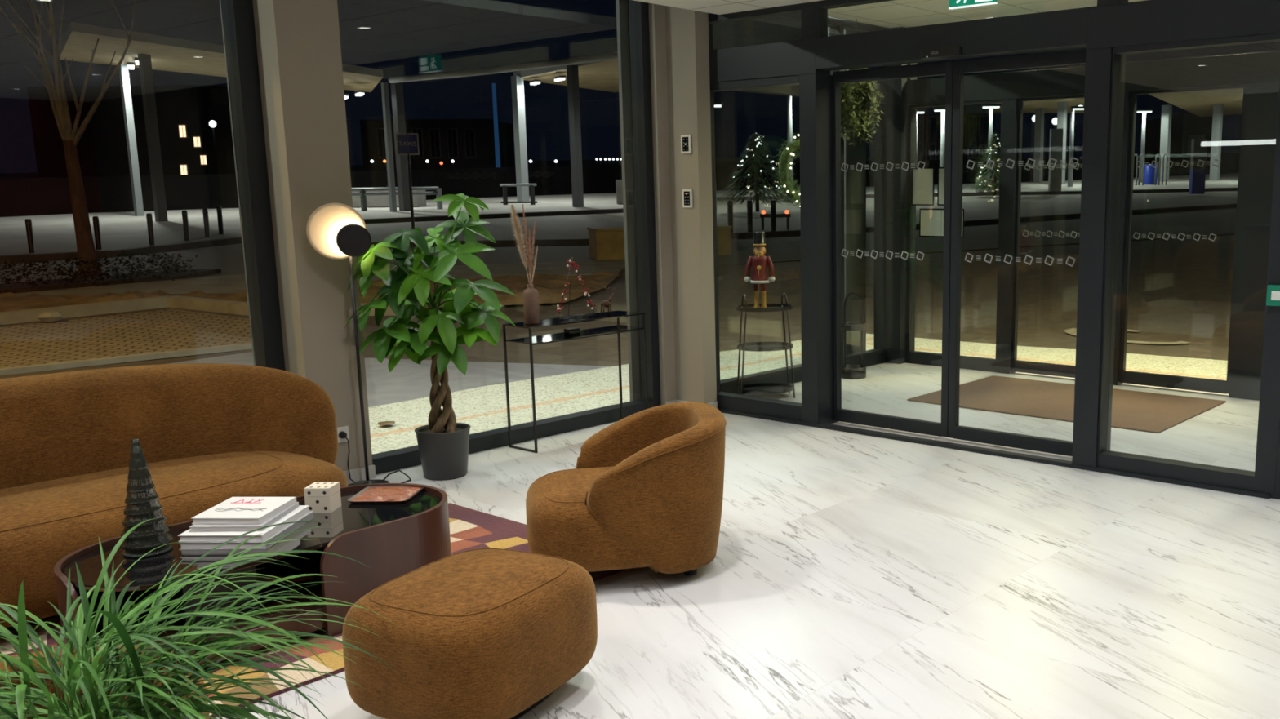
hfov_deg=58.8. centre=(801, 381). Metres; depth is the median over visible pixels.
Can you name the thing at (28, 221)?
bollard
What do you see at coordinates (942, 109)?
street lamp
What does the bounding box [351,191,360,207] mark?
planter
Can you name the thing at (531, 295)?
vase
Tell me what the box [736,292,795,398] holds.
plant stand
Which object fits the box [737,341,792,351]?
tray
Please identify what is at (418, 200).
planter
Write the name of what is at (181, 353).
trim
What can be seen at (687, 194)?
controller
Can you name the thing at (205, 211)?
bollard
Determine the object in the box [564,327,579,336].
box
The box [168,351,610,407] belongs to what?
paved strip
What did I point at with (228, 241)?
sidewalk
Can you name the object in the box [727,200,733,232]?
bollard
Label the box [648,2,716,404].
pillar
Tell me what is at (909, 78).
window
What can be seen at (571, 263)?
tree
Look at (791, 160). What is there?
street lamp
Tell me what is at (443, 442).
tree
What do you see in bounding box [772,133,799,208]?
wreath
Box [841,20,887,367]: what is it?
window
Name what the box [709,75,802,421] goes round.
window
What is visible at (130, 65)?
light
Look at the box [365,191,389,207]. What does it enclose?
planter
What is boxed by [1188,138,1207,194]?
information totem
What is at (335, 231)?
floor lamp
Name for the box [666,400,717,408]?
baseboard
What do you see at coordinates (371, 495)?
serving tray
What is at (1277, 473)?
window
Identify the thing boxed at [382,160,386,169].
lamp
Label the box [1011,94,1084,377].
door
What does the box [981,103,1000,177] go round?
street lamp
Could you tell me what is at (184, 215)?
bollard
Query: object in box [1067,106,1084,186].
street lamp
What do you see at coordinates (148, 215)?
bollard
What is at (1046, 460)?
trim
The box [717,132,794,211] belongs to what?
lit tree
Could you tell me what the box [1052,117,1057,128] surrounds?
lamp
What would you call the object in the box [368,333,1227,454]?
gravel strip
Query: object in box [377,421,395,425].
drain cover
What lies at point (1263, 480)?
window
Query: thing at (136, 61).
light
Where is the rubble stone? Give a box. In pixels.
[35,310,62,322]
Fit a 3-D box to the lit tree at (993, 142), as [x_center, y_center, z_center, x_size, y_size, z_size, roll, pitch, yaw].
[6.774,-7.647,39.279,1.888,2.198,1.870,7,13,38]
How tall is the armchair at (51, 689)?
0.650 m
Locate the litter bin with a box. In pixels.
[1143,164,1158,184]
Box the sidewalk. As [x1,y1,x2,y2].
[13,259,625,296]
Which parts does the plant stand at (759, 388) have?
leg, leg, handle, handle, leg, leg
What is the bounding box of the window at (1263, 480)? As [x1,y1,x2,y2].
[1097,32,1279,498]
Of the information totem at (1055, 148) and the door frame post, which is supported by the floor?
the door frame post
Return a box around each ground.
[0,157,1235,379]
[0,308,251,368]
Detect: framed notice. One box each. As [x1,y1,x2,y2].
[911,167,934,205]
[919,208,964,237]
[937,167,944,205]
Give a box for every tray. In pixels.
[347,485,423,504]
[736,303,792,311]
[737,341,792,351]
[737,382,792,394]
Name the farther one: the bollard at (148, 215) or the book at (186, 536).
the bollard at (148, 215)
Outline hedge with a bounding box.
[0,252,197,292]
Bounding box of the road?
[0,191,1237,283]
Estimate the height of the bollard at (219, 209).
0.640 m
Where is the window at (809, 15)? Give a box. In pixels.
[708,5,817,49]
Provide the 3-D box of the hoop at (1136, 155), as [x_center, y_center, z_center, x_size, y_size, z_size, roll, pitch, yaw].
[13.748,-8.761,46.203,0.228,1.285,0.070,-1,10,0]
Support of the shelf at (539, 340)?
attached to the console table at (531, 340)
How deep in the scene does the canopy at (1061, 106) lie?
49.22 m
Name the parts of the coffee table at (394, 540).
panel, glass, panel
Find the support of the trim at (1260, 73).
on the floor
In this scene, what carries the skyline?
on the ground at (1180, 290)
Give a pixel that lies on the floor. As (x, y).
(850, 575)
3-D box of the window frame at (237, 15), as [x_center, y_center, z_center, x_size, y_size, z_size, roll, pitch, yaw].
[-4.767,-0.514,3.350,0.120,3.053,6.360,7,13,38]
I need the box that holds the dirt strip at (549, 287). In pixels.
[0,271,620,312]
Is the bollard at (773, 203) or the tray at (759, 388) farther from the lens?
the bollard at (773, 203)
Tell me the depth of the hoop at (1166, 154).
46.19 m
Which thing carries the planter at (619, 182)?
on the plaza
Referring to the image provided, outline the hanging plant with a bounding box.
[840,18,884,145]
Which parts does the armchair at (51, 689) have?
seat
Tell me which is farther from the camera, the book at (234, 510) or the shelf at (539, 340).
the shelf at (539, 340)
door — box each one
[832,61,953,437]
[947,48,1085,456]
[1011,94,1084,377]
[1119,84,1246,394]
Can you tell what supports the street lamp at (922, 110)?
on the road
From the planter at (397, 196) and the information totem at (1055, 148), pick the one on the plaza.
the planter at (397, 196)
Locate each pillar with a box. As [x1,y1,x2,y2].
[252,0,372,471]
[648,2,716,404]
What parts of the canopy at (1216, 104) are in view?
post, post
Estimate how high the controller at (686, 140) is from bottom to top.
0.124 m
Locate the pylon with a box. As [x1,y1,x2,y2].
[492,83,500,167]
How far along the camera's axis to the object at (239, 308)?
13.84 m
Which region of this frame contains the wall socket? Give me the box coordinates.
[337,426,349,443]
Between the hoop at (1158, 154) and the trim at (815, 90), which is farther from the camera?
the hoop at (1158, 154)
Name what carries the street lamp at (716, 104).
on the road
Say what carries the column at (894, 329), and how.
on the floor
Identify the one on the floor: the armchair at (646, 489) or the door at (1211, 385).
the armchair at (646, 489)
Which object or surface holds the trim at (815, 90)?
on the floor
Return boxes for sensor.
[920,46,961,58]
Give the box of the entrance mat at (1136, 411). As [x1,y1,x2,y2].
[906,375,1226,433]
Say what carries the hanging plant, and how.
hanging from the ceiling at (895, 13)
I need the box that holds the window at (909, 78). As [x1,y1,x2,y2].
[908,50,1279,80]
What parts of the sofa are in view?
backrest, seat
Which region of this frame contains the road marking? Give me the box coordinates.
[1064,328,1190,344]
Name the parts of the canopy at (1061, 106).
post, post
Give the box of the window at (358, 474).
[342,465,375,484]
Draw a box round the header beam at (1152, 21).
[709,0,1279,82]
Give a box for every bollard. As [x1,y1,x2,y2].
[25,218,35,253]
[92,216,102,249]
[146,213,155,244]
[182,210,190,240]
[202,208,210,237]
[216,205,223,234]
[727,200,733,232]
[746,200,752,231]
[770,200,776,231]
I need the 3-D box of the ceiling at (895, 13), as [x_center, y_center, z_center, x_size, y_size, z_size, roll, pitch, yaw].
[3.855,-2.390,5.620,9.760,0.060,2.480,7,13,38]
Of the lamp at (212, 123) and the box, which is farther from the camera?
the lamp at (212, 123)
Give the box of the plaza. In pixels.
[0,172,1238,255]
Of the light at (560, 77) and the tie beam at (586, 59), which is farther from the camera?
the light at (560, 77)
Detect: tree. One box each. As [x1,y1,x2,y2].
[0,0,135,276]
[120,438,173,558]
[343,193,515,480]
[555,257,595,319]
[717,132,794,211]
[970,132,1000,195]
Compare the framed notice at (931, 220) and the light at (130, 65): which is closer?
the framed notice at (931, 220)
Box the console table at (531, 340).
[502,310,648,453]
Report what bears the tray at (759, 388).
on the plant stand at (759, 388)
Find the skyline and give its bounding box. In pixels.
[0,152,1239,217]
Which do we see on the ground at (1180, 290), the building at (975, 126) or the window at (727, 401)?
the building at (975, 126)
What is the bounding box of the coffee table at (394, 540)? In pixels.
[53,483,451,668]
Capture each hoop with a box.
[1133,154,1137,185]
[1137,153,1145,185]
[1154,153,1160,185]
[1161,153,1168,185]
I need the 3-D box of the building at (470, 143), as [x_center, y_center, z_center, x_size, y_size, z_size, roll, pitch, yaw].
[-23.052,-14.468,72.514,7.808,4.493,8.090,-1,10,0]
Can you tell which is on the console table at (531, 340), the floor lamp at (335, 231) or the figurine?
the figurine
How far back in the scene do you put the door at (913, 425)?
6.96 m
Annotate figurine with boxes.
[600,287,615,315]
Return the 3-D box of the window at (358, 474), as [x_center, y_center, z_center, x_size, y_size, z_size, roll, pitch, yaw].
[-2.539,0.506,6.073,0.220,0.070,0.355,7,13,38]
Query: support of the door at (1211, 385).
attached to the trim at (1260, 73)
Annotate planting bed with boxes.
[0,268,221,293]
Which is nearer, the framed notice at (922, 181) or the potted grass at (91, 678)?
the potted grass at (91, 678)
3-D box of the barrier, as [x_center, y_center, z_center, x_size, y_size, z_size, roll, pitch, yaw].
[-0.615,-3.726,25.741,0.700,0.450,0.095,-1,10,0]
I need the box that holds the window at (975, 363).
[906,99,1001,372]
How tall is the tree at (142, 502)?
0.395 m
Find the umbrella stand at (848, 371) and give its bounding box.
[840,291,866,379]
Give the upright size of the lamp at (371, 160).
1.145 m
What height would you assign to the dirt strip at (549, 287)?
0.368 m
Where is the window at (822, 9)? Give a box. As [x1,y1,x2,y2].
[817,0,1119,37]
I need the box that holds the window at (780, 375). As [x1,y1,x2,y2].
[720,13,887,394]
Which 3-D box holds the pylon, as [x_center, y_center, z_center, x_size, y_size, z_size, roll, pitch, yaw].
[-16.014,-13.024,58.612,0.257,5.078,0.257,7,13,38]
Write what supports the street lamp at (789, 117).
on the road
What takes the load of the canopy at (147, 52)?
on the plaza
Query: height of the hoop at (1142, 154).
1.285 m
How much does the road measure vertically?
1.595 m
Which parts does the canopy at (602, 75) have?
post, post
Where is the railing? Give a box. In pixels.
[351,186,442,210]
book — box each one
[177,505,309,542]
[178,511,314,550]
[188,502,299,532]
[191,497,296,524]
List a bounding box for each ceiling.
[634,0,822,14]
[827,0,1146,27]
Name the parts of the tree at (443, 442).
pot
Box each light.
[126,62,134,69]
[134,57,138,64]
[354,90,364,96]
[529,79,540,84]
[553,75,565,80]
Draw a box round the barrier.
[760,209,790,230]
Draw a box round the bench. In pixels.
[499,183,537,204]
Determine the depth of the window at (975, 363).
9.76 m
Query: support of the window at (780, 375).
on the floor
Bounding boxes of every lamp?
[208,120,218,173]
[306,202,411,486]
[370,159,373,170]
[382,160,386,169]
[714,102,723,204]
[787,95,792,143]
[788,155,793,183]
[915,108,925,167]
[933,106,945,167]
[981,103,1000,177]
[1031,115,1035,158]
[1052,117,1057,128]
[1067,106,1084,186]
[1136,108,1153,182]
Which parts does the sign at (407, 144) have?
sign plate, post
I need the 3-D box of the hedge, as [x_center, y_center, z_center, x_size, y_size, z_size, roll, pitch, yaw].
[-13.708,-0.997,13.644,11.453,0.672,1.035,-10,14,-43]
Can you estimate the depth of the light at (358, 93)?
33.03 m
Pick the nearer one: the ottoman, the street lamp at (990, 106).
the ottoman
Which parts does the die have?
lid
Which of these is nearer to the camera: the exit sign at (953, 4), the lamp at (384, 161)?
the exit sign at (953, 4)
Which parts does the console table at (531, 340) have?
leg, leg, shelf rail, leg, leg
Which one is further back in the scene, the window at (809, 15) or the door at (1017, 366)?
the door at (1017, 366)
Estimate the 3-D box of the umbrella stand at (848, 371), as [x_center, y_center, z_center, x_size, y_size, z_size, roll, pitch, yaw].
[0.420,-0.387,9.203,0.216,0.708,0.216,-1,10,-3]
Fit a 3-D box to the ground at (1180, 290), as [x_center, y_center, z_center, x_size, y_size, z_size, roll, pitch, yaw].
[-9.492,-10.134,51.321,140.000,5.744,150.000,7,13,38]
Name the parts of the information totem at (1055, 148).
panel, panel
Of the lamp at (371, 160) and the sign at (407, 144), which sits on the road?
the sign at (407, 144)
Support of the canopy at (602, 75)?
on the plaza
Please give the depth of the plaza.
30.21 m
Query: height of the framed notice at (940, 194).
0.324 m
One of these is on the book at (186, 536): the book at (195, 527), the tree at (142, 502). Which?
the book at (195, 527)
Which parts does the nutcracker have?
trouser leg, trouser leg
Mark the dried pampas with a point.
(517, 228)
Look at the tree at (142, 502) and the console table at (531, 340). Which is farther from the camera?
the console table at (531, 340)
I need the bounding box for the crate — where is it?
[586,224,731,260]
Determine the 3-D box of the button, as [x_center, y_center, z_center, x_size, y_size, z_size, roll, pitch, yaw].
[2.300,-0.417,5.418,0.090,0.100,0.034,7,13,38]
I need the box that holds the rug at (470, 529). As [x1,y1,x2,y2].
[0,502,626,718]
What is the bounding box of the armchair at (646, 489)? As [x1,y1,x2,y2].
[525,401,726,575]
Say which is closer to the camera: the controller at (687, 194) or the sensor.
the sensor
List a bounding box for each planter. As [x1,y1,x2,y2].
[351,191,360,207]
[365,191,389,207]
[395,190,399,207]
[412,190,426,206]
[615,179,622,204]
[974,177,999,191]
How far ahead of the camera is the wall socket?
5.97 m
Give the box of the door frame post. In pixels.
[1071,47,1125,467]
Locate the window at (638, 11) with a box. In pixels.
[372,0,661,475]
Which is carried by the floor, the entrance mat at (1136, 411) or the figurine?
the entrance mat at (1136, 411)
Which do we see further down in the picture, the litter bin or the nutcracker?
the nutcracker
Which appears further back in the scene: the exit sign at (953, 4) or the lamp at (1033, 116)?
the lamp at (1033, 116)
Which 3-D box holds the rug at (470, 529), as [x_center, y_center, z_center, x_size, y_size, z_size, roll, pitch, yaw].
[-2.130,0.889,4.009,1.415,0.014,2.970,7,13,38]
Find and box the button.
[1266,284,1279,306]
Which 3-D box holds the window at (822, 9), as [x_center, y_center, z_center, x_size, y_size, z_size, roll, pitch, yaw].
[0.890,-2.130,6.339,1.951,0.198,0.100,7,13,38]
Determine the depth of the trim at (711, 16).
7.09 m
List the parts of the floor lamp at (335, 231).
lamp shade, cord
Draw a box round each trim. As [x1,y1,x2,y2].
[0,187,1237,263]
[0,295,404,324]
[0,342,252,375]
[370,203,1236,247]
[615,0,641,401]
[708,0,853,19]
[717,408,1270,499]
[799,73,841,424]
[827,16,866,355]
[906,52,1279,400]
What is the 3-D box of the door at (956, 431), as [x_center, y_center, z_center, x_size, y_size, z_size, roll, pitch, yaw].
[1.264,-0.721,6.462,0.915,2.253,0.045,7,13,38]
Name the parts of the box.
box lid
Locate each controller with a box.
[680,134,691,153]
[682,189,693,207]
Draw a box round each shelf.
[505,324,644,344]
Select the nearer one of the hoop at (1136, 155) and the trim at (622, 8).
the trim at (622, 8)
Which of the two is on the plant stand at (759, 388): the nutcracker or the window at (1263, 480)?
the nutcracker
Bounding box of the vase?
[523,284,539,324]
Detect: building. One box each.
[26,84,235,177]
[360,119,515,170]
[917,114,941,159]
[963,112,989,159]
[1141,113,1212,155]
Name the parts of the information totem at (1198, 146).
panel, panel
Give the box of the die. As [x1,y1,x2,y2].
[303,481,341,513]
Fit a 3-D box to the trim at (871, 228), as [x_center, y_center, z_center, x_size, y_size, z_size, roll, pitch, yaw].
[7.369,-4.477,29.635,35.883,0.807,2.522,-6,11,-28]
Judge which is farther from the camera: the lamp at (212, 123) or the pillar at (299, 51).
the lamp at (212, 123)
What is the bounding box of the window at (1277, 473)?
[1274,422,1279,499]
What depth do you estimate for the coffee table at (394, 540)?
3.94 m
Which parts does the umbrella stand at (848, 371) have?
arched handle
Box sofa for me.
[0,363,347,628]
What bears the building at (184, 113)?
on the ground at (1180, 290)
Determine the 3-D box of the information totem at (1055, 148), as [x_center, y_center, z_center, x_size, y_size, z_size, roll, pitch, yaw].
[9.344,-8.141,41.229,0.420,2.300,0.300,-1,10,0]
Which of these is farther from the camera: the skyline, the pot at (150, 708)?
the skyline
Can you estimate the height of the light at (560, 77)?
0.120 m
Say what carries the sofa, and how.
on the rug at (470, 529)
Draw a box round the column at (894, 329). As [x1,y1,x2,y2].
[874,25,916,364]
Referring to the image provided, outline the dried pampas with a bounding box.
[510,203,537,284]
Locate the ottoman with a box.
[342,548,597,718]
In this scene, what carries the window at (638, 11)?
attached to the pillar at (299, 51)
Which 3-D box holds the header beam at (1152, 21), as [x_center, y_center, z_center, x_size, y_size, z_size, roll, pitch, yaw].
[1.914,-1.805,5.588,6.640,0.212,0.154,7,13,38]
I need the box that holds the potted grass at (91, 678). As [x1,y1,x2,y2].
[0,518,399,718]
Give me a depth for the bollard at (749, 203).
24.20 m
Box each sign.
[395,133,419,229]
[948,0,997,8]
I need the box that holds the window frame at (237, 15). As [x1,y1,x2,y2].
[220,0,285,371]
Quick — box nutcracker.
[743,231,774,307]
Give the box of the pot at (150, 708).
[91,707,189,718]
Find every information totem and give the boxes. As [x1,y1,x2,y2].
[1048,128,1062,191]
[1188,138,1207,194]
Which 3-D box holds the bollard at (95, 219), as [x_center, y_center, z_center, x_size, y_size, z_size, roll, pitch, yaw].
[-13.402,-2.822,21.276,0.130,0.640,0.130,7,13,38]
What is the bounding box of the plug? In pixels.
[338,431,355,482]
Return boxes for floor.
[215,362,1279,718]
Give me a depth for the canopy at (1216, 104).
49.61 m
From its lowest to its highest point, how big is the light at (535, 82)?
0.120 m
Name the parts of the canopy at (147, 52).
post, post, post, post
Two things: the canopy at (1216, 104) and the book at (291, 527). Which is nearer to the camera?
the book at (291, 527)
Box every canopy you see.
[58,22,410,221]
[511,51,618,207]
[984,97,1084,184]
[1148,88,1243,182]
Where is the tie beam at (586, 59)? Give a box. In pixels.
[388,52,617,83]
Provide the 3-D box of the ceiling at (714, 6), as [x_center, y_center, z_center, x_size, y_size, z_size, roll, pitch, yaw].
[0.280,-1.346,0.959,9.410,0.060,9.400,7,13,38]
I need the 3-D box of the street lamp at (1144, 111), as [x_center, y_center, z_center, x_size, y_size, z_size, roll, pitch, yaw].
[14.924,-10.273,48.987,0.700,3.251,0.240,-1,10,0]

